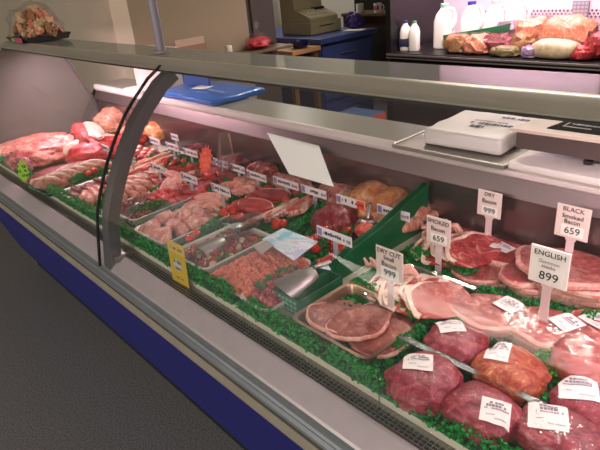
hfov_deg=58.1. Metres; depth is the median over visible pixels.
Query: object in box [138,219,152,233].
fillet
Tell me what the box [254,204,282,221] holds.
slice
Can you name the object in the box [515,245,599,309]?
meat
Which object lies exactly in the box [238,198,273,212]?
steak
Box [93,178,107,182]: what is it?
steak
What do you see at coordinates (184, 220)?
fillet
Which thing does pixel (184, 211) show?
fillet
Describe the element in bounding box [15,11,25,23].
piece
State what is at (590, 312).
garnish
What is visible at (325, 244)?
garnish
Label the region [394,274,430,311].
bacon rasher
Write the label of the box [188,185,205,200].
red escalope
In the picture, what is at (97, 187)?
sausage
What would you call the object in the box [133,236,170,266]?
garnish
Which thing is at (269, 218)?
slice
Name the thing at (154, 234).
fillet
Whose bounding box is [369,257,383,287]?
bacon rasher
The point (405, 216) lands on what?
ticket
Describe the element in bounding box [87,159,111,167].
pork chop
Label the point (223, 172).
red escalope
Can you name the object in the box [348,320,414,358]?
steak
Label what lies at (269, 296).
beef
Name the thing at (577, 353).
joint
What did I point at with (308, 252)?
garnish
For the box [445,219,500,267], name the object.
bacon rasher
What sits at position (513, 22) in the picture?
pack
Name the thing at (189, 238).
tomato wedge
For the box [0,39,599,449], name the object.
display counter
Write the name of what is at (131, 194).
sausage
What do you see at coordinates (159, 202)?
garnish
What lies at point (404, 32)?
milk bottle
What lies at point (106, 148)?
ticket
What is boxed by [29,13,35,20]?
piece
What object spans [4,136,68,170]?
pork shoulder
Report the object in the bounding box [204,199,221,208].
piece
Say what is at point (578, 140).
weighing scale
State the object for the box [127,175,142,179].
sausage
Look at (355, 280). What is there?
garnish
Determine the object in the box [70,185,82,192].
steak
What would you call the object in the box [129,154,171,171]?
strip
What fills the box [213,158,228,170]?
ticket
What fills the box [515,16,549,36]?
pack
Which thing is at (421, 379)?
joint
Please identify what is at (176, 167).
strip
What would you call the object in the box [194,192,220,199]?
piece
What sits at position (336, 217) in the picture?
joint
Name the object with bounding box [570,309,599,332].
pack
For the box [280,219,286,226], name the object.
tomato wedge
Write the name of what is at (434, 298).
bacon rasher
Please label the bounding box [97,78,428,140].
countertop
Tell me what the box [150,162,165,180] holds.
ticket
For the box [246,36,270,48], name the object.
bag
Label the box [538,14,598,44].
pack
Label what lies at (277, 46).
wall shelf
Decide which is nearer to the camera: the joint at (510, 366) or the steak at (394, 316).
the joint at (510, 366)
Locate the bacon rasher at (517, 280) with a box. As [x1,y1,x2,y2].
[498,262,541,299]
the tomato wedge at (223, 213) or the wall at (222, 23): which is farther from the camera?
the wall at (222, 23)
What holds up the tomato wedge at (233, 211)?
on the steak at (248, 215)
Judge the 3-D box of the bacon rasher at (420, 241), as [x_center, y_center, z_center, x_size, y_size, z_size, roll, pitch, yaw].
[0.413,0.057,1.608,0.158,0.055,0.210,3,27,18]
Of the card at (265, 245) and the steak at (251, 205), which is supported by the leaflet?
the card at (265, 245)
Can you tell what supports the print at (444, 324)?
on the joint at (455, 339)
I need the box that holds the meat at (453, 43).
[443,33,469,52]
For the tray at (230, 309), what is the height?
0.042 m
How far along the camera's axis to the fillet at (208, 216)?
1.87 m
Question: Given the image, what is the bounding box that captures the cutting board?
[508,150,599,185]
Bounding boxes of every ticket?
[101,144,110,161]
[132,156,135,169]
[149,137,160,152]
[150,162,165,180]
[165,142,178,157]
[170,133,179,154]
[180,172,197,190]
[182,147,197,162]
[210,182,230,219]
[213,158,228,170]
[230,163,244,176]
[247,170,266,184]
[273,176,298,190]
[301,184,326,210]
[317,225,351,258]
[336,194,364,210]
[377,203,409,222]
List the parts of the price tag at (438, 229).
stem, price panel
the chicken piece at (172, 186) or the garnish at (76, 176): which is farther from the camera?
the garnish at (76, 176)
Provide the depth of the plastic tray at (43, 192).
2.40 m
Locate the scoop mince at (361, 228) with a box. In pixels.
[354,222,373,235]
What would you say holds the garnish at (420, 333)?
on the mat at (382, 364)
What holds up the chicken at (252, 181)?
on the mat at (266, 227)
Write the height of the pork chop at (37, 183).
0.099 m
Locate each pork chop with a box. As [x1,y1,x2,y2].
[29,178,56,190]
[37,176,69,187]
[48,172,77,180]
[58,169,85,179]
[65,165,98,174]
[77,162,102,172]
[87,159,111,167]
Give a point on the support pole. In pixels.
(152, 4)
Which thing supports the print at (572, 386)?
on the joint at (579, 394)
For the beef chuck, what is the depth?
2.88 m
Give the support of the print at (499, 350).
on the joint at (510, 366)
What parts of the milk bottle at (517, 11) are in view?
handle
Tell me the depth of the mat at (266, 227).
2.06 m
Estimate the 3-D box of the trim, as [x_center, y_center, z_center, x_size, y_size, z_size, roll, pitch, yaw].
[-0.282,-2.781,6.515,0.060,2.600,0.100,-26,32,-36]
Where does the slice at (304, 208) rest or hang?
on the mat at (266, 227)
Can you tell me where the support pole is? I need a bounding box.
[147,0,169,52]
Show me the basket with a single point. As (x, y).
(291, 305)
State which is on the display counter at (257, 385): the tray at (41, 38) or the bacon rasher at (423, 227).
the tray at (41, 38)
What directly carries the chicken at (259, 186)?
on the mat at (266, 227)
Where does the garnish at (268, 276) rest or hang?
on the mat at (266, 227)
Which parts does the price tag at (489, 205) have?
stem, price panel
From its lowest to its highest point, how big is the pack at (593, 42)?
0.190 m
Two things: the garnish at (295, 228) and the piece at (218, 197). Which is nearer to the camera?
the garnish at (295, 228)
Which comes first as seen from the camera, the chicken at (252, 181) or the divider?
the divider
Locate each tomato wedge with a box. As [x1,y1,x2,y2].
[85,170,91,175]
[91,167,97,172]
[142,166,148,170]
[185,234,194,241]
[191,229,200,235]
[205,172,211,177]
[220,211,228,216]
[230,208,238,214]
[235,213,244,219]
[271,223,279,228]
[272,218,279,224]
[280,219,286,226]
[281,196,289,201]
[292,190,299,194]
[310,243,318,250]
[312,245,320,252]
[342,226,352,234]
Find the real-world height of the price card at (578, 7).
0.140 m
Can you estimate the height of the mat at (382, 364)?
0.049 m
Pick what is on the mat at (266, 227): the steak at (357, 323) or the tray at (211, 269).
the tray at (211, 269)
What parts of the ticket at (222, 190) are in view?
stem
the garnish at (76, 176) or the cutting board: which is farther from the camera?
the garnish at (76, 176)
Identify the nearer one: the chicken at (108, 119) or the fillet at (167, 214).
the fillet at (167, 214)
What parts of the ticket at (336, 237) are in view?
stem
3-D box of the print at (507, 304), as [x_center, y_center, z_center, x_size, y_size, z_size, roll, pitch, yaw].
[0.487,0.184,1.257,0.036,0.002,0.043,-19,28,-26]
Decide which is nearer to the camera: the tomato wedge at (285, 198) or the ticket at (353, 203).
the ticket at (353, 203)
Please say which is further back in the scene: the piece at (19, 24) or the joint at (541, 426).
the piece at (19, 24)
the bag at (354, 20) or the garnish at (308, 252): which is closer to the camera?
the garnish at (308, 252)
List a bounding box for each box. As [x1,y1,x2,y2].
[133,45,182,86]
[172,36,206,49]
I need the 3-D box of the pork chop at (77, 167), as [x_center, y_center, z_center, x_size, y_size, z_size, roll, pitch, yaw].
[-1.004,-0.243,2.507,0.026,0.102,0.156,19,35,41]
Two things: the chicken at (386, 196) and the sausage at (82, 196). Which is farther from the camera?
the sausage at (82, 196)
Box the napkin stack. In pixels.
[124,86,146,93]
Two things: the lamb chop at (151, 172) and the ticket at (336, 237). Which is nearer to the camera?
the ticket at (336, 237)
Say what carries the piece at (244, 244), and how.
in the tray at (211, 269)
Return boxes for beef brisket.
[26,161,82,184]
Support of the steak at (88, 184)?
in the tray at (69, 190)
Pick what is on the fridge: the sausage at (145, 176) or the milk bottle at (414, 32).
the milk bottle at (414, 32)
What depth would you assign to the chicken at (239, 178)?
2.18 m
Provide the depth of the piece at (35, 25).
2.79 m
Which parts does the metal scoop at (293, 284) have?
handle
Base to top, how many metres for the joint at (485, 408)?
0.056 m
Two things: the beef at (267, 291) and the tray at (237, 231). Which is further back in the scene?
the tray at (237, 231)
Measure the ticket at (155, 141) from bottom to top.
0.105 m
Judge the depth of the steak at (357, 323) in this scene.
1.25 m
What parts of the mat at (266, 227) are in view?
belly strip, belly strip, beef strip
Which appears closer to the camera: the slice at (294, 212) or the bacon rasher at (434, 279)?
the bacon rasher at (434, 279)
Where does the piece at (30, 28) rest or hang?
in the tray at (41, 38)
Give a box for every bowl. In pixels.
[224,211,264,238]
[273,267,318,297]
[289,40,309,48]
[350,218,376,249]
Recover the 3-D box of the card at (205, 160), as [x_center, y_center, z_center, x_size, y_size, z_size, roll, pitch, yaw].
[-0.380,-0.261,2.172,0.077,0.133,0.014,6,28,23]
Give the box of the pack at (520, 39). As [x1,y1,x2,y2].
[510,30,538,52]
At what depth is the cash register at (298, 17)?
5.44 m
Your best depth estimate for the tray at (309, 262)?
1.55 m
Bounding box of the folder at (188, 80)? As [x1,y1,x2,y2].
[183,75,210,85]
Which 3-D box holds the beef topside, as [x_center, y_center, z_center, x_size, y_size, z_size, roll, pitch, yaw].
[-1.036,-0.391,2.758,0.340,0.117,0.230,-23,30,-33]
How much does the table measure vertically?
1.048 m
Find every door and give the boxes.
[245,0,282,102]
[354,0,385,61]
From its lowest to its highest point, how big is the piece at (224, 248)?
0.027 m
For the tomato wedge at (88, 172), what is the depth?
2.46 m
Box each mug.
[356,3,363,12]
[374,3,383,12]
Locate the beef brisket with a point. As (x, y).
(48, 170)
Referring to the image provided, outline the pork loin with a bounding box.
[54,134,73,146]
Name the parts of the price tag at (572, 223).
stem, price panel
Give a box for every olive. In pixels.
[137,151,146,159]
[144,151,156,157]
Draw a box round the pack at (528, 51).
[520,45,534,57]
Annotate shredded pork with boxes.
[205,247,309,298]
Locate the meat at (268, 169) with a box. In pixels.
[245,160,278,177]
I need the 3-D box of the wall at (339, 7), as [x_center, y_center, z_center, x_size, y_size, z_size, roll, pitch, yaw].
[3.393,-2.020,4.045,0.120,2.700,14.000,-26,32,-36]
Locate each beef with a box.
[256,293,263,300]
[264,287,271,295]
[264,302,271,308]
[265,294,273,298]
[268,283,275,288]
[272,300,279,309]
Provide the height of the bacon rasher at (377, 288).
0.046 m
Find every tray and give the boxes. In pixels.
[0,132,119,177]
[6,31,70,42]
[19,141,182,205]
[29,167,110,196]
[61,158,213,245]
[61,175,106,200]
[120,188,190,225]
[125,236,244,322]
[134,207,229,248]
[183,222,270,274]
[213,257,310,296]
[240,273,301,313]
[243,231,422,407]
[293,282,424,364]
[363,265,479,329]
[392,130,528,169]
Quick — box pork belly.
[0,132,66,155]
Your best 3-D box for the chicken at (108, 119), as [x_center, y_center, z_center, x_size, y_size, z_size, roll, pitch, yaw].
[-1.132,-0.645,3.259,0.239,0.168,0.276,-26,32,-36]
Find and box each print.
[407,355,429,366]
[441,321,461,328]
[484,401,508,422]
[489,343,507,357]
[502,299,518,310]
[536,404,564,425]
[559,317,578,328]
[563,122,599,129]
[563,377,594,396]
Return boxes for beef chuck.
[118,134,148,145]
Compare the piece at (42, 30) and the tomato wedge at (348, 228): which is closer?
the tomato wedge at (348, 228)
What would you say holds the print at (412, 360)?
on the joint at (421, 379)
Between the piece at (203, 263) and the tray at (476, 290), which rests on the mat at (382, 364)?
the tray at (476, 290)
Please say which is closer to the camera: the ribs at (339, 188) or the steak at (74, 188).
the ribs at (339, 188)
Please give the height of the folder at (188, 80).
0.110 m
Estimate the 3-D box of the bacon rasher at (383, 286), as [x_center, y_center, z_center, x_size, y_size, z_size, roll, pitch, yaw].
[0.274,0.156,1.387,0.151,0.048,0.198,-2,25,7]
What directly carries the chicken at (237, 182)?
on the mat at (266, 227)
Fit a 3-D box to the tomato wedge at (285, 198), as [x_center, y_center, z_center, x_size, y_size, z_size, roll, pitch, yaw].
[-0.052,-0.092,1.974,0.032,0.026,0.032,5,27,22]
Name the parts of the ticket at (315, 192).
stem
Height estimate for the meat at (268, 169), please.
0.091 m
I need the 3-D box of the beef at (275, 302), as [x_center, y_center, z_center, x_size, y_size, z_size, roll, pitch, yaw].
[-0.066,0.206,1.390,0.027,0.029,0.026,-21,29,-30]
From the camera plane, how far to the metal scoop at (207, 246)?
1.65 m
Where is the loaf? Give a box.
[531,38,581,58]
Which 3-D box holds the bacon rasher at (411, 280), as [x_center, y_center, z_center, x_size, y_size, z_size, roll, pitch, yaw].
[0.322,0.153,1.354,0.155,0.049,0.198,-1,26,9]
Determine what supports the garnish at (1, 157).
on the display counter at (257, 385)
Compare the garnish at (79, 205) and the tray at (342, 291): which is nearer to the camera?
the tray at (342, 291)
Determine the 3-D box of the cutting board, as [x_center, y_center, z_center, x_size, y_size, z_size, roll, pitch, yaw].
[0.867,-0.130,1.332,0.270,0.020,0.610,-26,32,-36]
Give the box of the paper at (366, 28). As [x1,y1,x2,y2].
[344,28,366,30]
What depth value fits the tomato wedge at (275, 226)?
1.78 m
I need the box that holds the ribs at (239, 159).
[221,154,249,171]
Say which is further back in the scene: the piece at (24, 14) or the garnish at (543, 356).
the piece at (24, 14)
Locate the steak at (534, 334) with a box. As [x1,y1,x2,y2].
[501,306,596,355]
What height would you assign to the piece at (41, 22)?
0.076 m
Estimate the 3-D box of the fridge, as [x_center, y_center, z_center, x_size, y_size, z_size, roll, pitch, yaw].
[1.566,-1.480,4.038,0.810,2.050,1.750,-26,32,-36]
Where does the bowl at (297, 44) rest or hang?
on the wooden bench
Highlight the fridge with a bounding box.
[385,0,599,126]
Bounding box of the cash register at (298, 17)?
[279,0,340,34]
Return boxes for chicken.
[93,107,125,132]
[142,121,164,139]
[218,181,236,189]
[231,185,244,196]
[232,180,245,185]
[233,176,249,181]
[239,185,256,194]
[243,184,263,189]
[246,176,269,184]
[336,180,388,217]
[355,186,407,221]
[373,195,438,232]
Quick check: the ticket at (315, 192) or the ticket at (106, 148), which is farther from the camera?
the ticket at (106, 148)
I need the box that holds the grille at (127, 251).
[0,166,456,449]
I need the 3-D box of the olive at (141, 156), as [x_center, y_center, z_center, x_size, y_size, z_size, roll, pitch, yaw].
[-0.775,-0.345,2.671,0.056,0.043,0.066,16,33,38]
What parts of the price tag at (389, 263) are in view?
price panel, stem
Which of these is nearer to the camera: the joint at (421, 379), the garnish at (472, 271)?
the joint at (421, 379)
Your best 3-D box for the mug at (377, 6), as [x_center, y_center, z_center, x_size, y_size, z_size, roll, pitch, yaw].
[0.864,-2.378,5.910,0.112,0.095,0.088,-4,25,3]
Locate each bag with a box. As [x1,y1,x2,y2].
[163,80,264,105]
[217,132,233,176]
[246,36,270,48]
[343,11,364,28]
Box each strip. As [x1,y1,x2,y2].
[108,152,164,172]
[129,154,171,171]
[133,157,180,174]
[167,163,193,169]
[183,163,199,171]
[186,170,198,174]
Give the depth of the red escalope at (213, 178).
2.24 m
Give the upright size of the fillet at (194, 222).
0.041 m
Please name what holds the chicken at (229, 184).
on the mat at (266, 227)
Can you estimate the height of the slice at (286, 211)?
0.044 m
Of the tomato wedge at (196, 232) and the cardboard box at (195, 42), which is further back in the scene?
the cardboard box at (195, 42)
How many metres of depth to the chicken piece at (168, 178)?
2.27 m
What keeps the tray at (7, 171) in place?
on the display counter at (257, 385)
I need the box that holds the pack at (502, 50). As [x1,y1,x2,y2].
[490,45,519,56]
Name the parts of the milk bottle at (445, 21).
handle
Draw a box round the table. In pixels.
[341,10,385,27]
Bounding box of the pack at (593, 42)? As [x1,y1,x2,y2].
[584,32,599,59]
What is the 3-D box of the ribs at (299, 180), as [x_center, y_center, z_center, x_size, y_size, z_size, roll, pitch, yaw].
[-0.039,-0.165,2.139,0.113,0.068,0.281,-26,32,-36]
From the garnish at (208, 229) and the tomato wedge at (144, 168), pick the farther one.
the tomato wedge at (144, 168)
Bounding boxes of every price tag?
[376,244,402,312]
[426,215,450,273]
[477,188,502,235]
[528,243,571,322]
[554,202,591,252]
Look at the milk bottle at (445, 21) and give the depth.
4.30 m
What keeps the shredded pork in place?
on the tray at (309, 262)
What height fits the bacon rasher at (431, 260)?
0.054 m
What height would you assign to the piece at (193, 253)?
0.028 m
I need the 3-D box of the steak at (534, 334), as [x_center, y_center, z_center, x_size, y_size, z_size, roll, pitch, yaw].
[0.548,0.235,1.195,0.195,0.052,0.240,-26,32,-36]
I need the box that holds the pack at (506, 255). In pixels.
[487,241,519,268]
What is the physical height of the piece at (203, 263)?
0.023 m
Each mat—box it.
[63,149,376,269]
[289,242,599,449]
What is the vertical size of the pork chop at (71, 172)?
0.103 m
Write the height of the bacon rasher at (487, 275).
0.031 m
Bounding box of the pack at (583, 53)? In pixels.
[569,45,592,60]
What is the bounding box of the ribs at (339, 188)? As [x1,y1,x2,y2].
[318,182,354,203]
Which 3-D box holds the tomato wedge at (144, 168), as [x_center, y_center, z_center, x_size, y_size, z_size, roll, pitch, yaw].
[-0.700,-0.253,2.438,0.032,0.026,0.033,-2,25,7]
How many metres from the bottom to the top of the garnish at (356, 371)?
0.044 m
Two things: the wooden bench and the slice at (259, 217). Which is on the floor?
the wooden bench
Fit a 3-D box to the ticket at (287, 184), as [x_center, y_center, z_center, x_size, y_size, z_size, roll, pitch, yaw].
[-0.048,-0.126,2.018,0.030,0.099,0.140,-26,32,-36]
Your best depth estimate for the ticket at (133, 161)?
2.43 m
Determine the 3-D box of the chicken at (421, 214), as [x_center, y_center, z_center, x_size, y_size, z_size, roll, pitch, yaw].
[0.350,-0.054,1.751,0.237,0.110,0.187,-22,30,-31]
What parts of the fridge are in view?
frame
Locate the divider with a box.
[284,182,428,309]
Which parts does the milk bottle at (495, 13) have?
handle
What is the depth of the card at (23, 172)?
2.51 m
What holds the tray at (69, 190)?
on the mat at (266, 227)
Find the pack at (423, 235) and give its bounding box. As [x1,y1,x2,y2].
[421,227,492,240]
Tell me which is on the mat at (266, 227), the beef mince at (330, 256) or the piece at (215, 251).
the beef mince at (330, 256)
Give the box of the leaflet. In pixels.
[262,228,317,260]
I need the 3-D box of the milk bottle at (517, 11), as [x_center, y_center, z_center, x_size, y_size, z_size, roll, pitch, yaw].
[1.659,-1.535,4.105,0.180,0.339,0.145,17,33,39]
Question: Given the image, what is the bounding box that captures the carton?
[340,107,385,119]
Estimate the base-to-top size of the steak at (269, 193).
0.029 m
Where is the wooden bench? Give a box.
[277,45,321,108]
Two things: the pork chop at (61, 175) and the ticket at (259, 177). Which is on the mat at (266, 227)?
the ticket at (259, 177)
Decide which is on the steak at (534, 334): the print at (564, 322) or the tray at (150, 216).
the print at (564, 322)
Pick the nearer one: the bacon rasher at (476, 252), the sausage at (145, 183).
the bacon rasher at (476, 252)
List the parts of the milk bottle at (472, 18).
handle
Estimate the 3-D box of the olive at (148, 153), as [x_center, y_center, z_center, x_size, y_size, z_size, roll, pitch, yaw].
[-0.738,-0.344,2.660,0.072,0.042,0.056,-5,25,0]
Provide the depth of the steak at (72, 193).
2.26 m
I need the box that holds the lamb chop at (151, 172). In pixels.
[146,171,164,177]
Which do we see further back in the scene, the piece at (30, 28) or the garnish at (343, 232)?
the piece at (30, 28)
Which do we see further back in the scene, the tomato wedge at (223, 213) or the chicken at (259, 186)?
the chicken at (259, 186)
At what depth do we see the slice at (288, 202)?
1.89 m
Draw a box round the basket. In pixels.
[272,266,342,313]
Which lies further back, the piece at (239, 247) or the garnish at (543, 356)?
the piece at (239, 247)
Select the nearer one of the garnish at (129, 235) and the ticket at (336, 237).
the ticket at (336, 237)
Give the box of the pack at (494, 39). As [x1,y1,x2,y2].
[483,32,511,53]
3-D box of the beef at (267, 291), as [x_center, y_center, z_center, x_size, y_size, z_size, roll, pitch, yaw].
[-0.081,0.180,1.426,0.028,0.030,0.024,15,32,36]
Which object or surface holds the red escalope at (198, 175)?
on the mat at (266, 227)
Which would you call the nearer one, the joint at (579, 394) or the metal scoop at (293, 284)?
the joint at (579, 394)
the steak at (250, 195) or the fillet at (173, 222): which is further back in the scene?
the steak at (250, 195)
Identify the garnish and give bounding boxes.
[0,156,15,172]
[16,169,34,177]
[45,183,70,202]
[64,196,101,221]
[68,165,103,183]
[99,217,140,244]
[128,199,170,212]
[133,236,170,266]
[185,210,227,243]
[186,263,240,304]
[235,296,326,356]
[253,263,295,290]
[260,181,273,187]
[287,209,317,231]
[293,192,306,197]
[297,207,312,216]
[301,249,312,257]
[312,200,326,214]
[317,237,328,251]
[317,344,442,427]
[340,224,354,236]
[350,278,379,290]
[391,323,428,355]
[394,300,427,323]
[409,245,430,265]
[425,319,441,324]
[435,417,520,449]
[443,262,478,275]
[533,347,559,384]
[538,391,554,404]
[580,308,599,319]
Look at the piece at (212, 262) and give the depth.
1.60 m
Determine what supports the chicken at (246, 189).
on the mat at (266, 227)
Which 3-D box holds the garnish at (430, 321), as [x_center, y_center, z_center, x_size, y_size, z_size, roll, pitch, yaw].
[0.336,0.205,1.293,0.045,0.036,0.119,18,34,40]
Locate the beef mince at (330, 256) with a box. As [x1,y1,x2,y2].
[315,246,345,265]
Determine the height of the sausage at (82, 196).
0.039 m
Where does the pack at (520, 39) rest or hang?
on the fridge
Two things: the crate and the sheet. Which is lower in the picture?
the sheet
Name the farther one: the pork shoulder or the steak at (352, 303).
the pork shoulder
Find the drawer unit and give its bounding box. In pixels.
[275,27,376,111]
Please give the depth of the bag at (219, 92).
2.65 m
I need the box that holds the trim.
[273,0,281,27]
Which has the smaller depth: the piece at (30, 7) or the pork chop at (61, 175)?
the pork chop at (61, 175)
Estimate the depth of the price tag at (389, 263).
1.26 m
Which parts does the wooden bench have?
leg, leg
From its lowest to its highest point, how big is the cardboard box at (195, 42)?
0.165 m
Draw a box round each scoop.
[121,194,149,224]
[194,234,235,254]
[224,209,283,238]
[273,260,331,297]
[350,204,376,249]
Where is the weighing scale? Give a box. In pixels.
[509,119,599,164]
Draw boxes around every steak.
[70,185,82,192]
[70,191,80,196]
[84,182,93,186]
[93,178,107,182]
[227,210,261,221]
[232,200,240,209]
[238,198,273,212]
[245,191,279,204]
[252,188,290,200]
[306,302,349,332]
[325,305,391,341]
[332,300,363,306]
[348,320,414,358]
[364,302,411,325]
[447,293,529,341]
[501,306,596,355]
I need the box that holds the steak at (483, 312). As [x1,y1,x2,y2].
[447,293,529,341]
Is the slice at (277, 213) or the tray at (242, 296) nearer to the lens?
the tray at (242, 296)
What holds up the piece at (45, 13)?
on the piece
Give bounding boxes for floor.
[0,99,386,449]
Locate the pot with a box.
[225,45,232,51]
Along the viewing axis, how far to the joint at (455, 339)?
1.15 m
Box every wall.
[0,0,135,141]
[126,0,256,98]
[272,0,354,27]
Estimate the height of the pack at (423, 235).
0.044 m
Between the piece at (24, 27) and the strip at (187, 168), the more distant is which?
the piece at (24, 27)
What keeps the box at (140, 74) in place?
on the display counter at (257, 385)
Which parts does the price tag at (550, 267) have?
stem, price panel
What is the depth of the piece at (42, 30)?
2.80 m
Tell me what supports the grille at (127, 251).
attached to the display counter at (257, 385)
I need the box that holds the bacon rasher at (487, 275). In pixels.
[451,265,506,288]
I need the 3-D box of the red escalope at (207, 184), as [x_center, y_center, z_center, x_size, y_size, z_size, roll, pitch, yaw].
[-0.398,-0.155,2.176,0.097,0.034,0.068,-10,26,-10]
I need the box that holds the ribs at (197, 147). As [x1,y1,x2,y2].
[186,143,204,157]
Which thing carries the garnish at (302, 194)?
on the mat at (266, 227)
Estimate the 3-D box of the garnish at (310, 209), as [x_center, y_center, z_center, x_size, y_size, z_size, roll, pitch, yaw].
[0.002,-0.059,1.925,0.100,0.050,0.061,14,31,35]
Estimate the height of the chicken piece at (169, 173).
0.044 m
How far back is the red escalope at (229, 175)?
2.25 m
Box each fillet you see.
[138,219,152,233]
[145,218,160,235]
[150,226,174,239]
[154,210,173,225]
[158,226,171,244]
[166,218,181,230]
[172,209,179,217]
[175,223,189,235]
[176,206,191,218]
[182,213,193,223]
[183,200,200,209]
[186,214,202,229]
[191,204,201,213]
[194,207,213,216]
[201,213,217,225]
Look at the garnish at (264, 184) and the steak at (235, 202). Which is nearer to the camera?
the steak at (235, 202)
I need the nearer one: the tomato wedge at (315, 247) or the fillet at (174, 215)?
the tomato wedge at (315, 247)
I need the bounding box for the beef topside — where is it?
[63,133,120,162]
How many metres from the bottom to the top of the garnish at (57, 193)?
0.045 m
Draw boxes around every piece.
[12,24,18,35]
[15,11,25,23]
[17,23,22,32]
[21,25,28,34]
[21,30,29,39]
[22,10,28,21]
[26,5,35,12]
[27,27,34,37]
[28,19,32,27]
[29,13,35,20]
[32,19,40,30]
[34,8,43,18]
[34,25,44,34]
[39,9,47,18]
[39,17,46,28]
[44,16,54,22]
[44,22,51,35]
[49,21,57,30]
[159,181,172,188]
[162,177,173,181]
[163,170,178,176]
[167,184,179,189]
[171,174,186,182]
[186,253,193,259]
[190,251,195,259]
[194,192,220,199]
[197,201,215,206]
[198,196,207,201]
[199,260,206,267]
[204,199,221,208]
[207,195,228,201]
[209,260,216,266]
[213,249,218,255]
[221,246,227,251]
[235,243,241,250]
[239,237,245,242]
[242,242,247,249]
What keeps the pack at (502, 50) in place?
on the fridge
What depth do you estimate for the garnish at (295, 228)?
1.79 m
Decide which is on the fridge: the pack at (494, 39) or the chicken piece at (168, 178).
the pack at (494, 39)
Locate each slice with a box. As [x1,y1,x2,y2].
[243,206,277,225]
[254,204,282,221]
[261,197,298,219]
[262,200,298,223]
[272,196,303,218]
[279,194,312,217]
[286,201,307,217]
[298,197,318,214]
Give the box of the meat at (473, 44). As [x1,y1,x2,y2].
[462,33,488,54]
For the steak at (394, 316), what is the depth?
1.29 m
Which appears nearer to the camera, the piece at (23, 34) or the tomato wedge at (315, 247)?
the tomato wedge at (315, 247)
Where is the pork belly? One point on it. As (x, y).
(5, 147)
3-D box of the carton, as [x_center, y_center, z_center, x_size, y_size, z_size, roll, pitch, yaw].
[0.499,-0.727,4.553,0.285,0.440,0.345,-26,32,-36]
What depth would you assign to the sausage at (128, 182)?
2.21 m
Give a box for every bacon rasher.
[363,257,381,303]
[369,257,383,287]
[371,259,411,299]
[378,275,409,308]
[383,278,413,316]
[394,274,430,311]
[398,264,442,306]
[403,265,456,312]
[403,267,470,318]
[410,228,424,260]
[418,221,434,265]
[419,221,451,267]
[421,233,453,267]
[430,231,467,265]
[442,223,491,266]
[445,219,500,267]
[451,228,462,237]
[451,265,506,288]
[498,262,541,299]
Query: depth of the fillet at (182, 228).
1.80 m
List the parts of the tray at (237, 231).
handle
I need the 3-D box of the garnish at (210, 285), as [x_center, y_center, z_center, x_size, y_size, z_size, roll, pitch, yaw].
[-0.262,0.153,1.534,0.055,0.048,0.270,-26,32,-36]
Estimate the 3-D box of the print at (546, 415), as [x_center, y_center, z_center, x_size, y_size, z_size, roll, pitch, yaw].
[0.436,0.330,0.941,0.046,0.007,0.050,5,27,22]
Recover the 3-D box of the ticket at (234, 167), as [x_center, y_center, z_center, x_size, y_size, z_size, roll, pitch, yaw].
[-0.249,-0.202,2.222,0.030,0.097,0.095,-26,32,-36]
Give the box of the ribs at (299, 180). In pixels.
[268,173,314,194]
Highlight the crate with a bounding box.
[443,23,510,40]
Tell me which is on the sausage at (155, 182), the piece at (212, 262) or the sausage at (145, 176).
the sausage at (145, 176)
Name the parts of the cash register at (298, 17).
cash drawer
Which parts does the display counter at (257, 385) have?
frame, panel, panel, trim, rail, glass, panel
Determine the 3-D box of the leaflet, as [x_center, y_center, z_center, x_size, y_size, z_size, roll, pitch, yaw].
[-0.033,0.053,1.557,0.119,0.002,0.178,-26,32,-36]
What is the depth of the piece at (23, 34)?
2.82 m
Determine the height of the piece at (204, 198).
0.037 m
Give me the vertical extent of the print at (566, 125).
0.003 m
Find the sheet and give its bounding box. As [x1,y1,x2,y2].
[267,133,333,186]
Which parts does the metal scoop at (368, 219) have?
handle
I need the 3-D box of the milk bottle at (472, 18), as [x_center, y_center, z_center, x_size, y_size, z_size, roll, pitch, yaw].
[1.381,-1.604,4.306,0.180,0.339,0.145,17,33,39]
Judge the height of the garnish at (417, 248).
0.041 m
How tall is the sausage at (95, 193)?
0.039 m
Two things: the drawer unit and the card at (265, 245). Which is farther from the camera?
the drawer unit
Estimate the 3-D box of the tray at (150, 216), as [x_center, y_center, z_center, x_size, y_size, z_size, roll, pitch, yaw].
[-0.576,-0.073,2.089,0.216,0.035,0.276,19,34,41]
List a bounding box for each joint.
[310,203,358,232]
[384,350,463,416]
[422,320,489,365]
[440,381,521,446]
[470,342,551,406]
[513,402,599,449]
[546,329,599,383]
[547,375,599,424]
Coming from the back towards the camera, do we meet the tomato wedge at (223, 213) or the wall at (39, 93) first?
the wall at (39, 93)
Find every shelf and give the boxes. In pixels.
[236,43,292,53]
[387,42,599,71]
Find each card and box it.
[17,160,28,182]
[166,239,189,287]
[199,145,212,173]
[254,240,273,253]
[571,0,589,17]
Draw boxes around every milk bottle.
[399,21,409,50]
[409,21,419,50]
[433,3,456,48]
[460,1,484,31]
[483,0,507,27]
[505,0,530,20]
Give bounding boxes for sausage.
[79,190,89,201]
[85,193,94,205]
[90,190,101,202]
[91,184,104,194]
[122,192,127,200]
[124,184,133,191]
[125,190,141,198]
[126,180,141,184]
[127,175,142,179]
[129,184,146,192]
[134,178,151,188]
[139,174,152,182]
[152,178,158,184]
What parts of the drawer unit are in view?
drawer, drawer, drawer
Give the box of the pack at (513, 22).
[494,19,516,35]
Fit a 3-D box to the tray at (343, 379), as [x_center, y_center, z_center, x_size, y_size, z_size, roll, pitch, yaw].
[0.256,0.183,1.469,0.685,0.042,0.455,-26,32,-36]
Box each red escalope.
[180,187,195,194]
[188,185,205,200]
[190,173,203,177]
[198,180,212,188]
[201,167,217,177]
[204,177,218,180]
[216,170,236,175]
[219,173,237,182]
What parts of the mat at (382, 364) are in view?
clear strip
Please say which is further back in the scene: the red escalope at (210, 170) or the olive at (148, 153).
the olive at (148, 153)
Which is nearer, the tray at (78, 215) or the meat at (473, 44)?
the tray at (78, 215)

